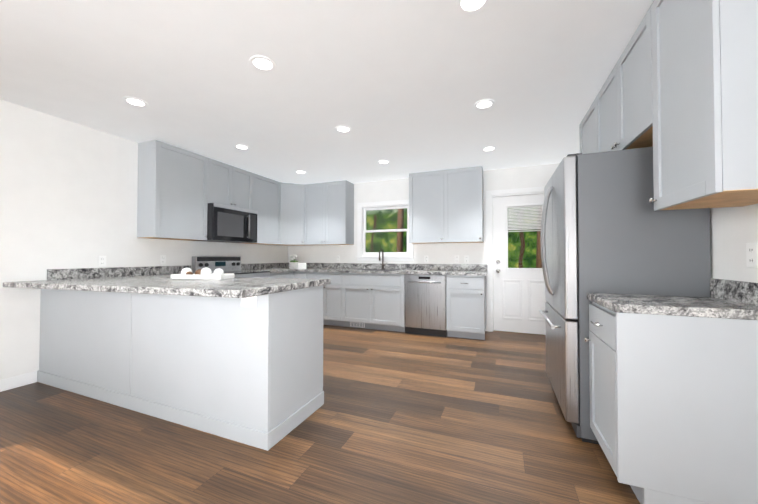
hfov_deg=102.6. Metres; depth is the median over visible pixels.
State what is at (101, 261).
electrical outlet
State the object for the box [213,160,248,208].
upper cabinet
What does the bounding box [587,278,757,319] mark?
countertop
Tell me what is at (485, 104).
recessed light
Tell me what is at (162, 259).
electrical outlet
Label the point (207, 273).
decorative tray
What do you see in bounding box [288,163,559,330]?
wall
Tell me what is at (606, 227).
fridge
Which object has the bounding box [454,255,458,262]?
electrical outlet
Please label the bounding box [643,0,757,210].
upper cabinet
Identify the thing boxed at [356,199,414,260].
window unit
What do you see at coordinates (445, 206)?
upper cabinet
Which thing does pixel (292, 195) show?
upper cabinet
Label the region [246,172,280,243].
upper cabinet
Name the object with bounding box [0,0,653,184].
ceiling
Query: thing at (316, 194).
upper cabinet
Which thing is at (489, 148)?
recessed light
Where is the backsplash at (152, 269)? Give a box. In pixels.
[47,263,286,276]
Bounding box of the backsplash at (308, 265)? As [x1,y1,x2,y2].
[287,263,486,268]
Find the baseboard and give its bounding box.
[0,371,36,391]
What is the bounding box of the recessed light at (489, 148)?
[482,146,495,151]
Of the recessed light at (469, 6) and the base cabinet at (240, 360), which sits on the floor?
the base cabinet at (240, 360)
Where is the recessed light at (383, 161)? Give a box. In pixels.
[378,160,389,163]
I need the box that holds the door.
[486,186,545,334]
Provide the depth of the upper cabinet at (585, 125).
2.82 m
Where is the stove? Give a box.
[192,256,269,277]
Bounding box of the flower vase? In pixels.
[290,254,297,262]
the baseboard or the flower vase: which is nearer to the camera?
the baseboard
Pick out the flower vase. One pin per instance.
(294, 257)
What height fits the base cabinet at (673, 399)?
1.020 m
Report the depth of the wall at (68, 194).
2.91 m
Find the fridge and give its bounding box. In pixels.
[539,147,710,444]
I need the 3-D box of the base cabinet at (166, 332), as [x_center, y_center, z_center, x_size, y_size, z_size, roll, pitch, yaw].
[-1.473,0.716,2.480,0.780,0.920,0.620,0,-1,22]
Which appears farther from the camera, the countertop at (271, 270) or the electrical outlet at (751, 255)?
the countertop at (271, 270)
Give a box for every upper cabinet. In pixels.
[137,140,212,239]
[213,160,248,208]
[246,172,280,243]
[281,182,308,245]
[305,182,328,243]
[329,180,353,243]
[409,166,483,243]
[579,106,590,153]
[591,13,650,152]
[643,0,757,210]
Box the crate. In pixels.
[289,263,305,268]
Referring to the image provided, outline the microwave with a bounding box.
[196,203,257,242]
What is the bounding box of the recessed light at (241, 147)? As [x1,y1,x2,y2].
[234,144,249,149]
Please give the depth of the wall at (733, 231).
1.51 m
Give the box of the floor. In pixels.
[0,324,639,503]
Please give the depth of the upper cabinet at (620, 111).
1.93 m
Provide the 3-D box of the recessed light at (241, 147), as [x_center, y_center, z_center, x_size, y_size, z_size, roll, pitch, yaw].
[-1.662,-1.272,3.680,0.170,0.006,0.170,0,-1,22]
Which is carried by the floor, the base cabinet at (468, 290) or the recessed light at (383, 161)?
the base cabinet at (468, 290)
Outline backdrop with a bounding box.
[366,207,541,329]
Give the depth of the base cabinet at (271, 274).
4.82 m
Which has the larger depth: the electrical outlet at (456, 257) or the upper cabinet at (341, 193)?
the upper cabinet at (341, 193)
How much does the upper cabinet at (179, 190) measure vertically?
1.100 m
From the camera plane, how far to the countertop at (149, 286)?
2.13 m
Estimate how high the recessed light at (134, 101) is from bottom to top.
0.006 m
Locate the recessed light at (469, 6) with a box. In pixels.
[456,0,489,13]
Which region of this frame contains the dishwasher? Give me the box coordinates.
[404,274,445,336]
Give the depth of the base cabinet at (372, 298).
4.67 m
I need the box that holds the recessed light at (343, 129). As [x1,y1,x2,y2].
[335,126,351,132]
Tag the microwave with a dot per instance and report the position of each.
(229, 224)
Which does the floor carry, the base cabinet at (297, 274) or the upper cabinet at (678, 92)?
the base cabinet at (297, 274)
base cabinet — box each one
[83,293,134,408]
[135,297,198,428]
[195,289,326,450]
[270,273,282,276]
[283,269,294,276]
[295,269,306,276]
[307,273,346,326]
[347,273,398,331]
[399,273,450,336]
[451,273,486,339]
[584,278,757,503]
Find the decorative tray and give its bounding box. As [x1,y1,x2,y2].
[170,268,234,279]
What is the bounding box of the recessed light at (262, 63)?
[249,55,275,71]
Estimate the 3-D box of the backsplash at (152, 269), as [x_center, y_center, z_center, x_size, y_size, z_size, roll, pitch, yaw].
[-2.445,0.236,4.416,0.020,0.100,3.438,0,-1,22]
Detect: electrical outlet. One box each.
[98,256,105,266]
[160,255,165,263]
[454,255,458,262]
[464,255,468,262]
[746,242,757,267]
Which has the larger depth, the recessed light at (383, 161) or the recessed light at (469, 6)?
the recessed light at (383, 161)
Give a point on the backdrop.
(527, 261)
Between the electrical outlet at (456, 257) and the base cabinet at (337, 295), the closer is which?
the electrical outlet at (456, 257)
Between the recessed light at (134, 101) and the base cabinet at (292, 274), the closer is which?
the recessed light at (134, 101)
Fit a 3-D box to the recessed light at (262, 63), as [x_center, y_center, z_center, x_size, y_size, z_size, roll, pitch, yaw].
[-0.801,-1.296,2.092,0.170,0.006,0.170,0,-1,22]
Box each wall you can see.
[0,99,287,379]
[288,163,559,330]
[710,203,757,282]
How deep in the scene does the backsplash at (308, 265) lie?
5.24 m
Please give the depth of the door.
4.55 m
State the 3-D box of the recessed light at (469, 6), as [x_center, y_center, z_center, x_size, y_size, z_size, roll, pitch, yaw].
[0.490,-1.305,1.576,0.170,0.006,0.170,0,-1,22]
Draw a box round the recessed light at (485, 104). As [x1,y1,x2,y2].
[474,99,494,108]
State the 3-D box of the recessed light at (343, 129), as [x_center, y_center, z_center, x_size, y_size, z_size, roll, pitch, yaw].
[-0.372,-1.280,3.164,0.170,0.006,0.170,0,-1,22]
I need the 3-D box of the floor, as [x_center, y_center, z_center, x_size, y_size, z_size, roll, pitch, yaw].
[-0.825,1.215,1.750,5.240,0.100,7.440,0,-1,22]
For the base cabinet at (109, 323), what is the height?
0.920 m
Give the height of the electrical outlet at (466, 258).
0.115 m
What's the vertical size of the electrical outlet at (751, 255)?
0.115 m
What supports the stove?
on the floor
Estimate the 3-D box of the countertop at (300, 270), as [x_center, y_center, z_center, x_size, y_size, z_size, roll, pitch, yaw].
[-0.191,0.316,5.043,3.738,0.040,0.638,0,-1,22]
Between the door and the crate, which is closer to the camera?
the door
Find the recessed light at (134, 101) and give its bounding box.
[123,97,147,106]
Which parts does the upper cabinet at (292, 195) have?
corner door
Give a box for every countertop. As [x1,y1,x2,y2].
[3,273,330,304]
[241,269,290,272]
[299,269,486,272]
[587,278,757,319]

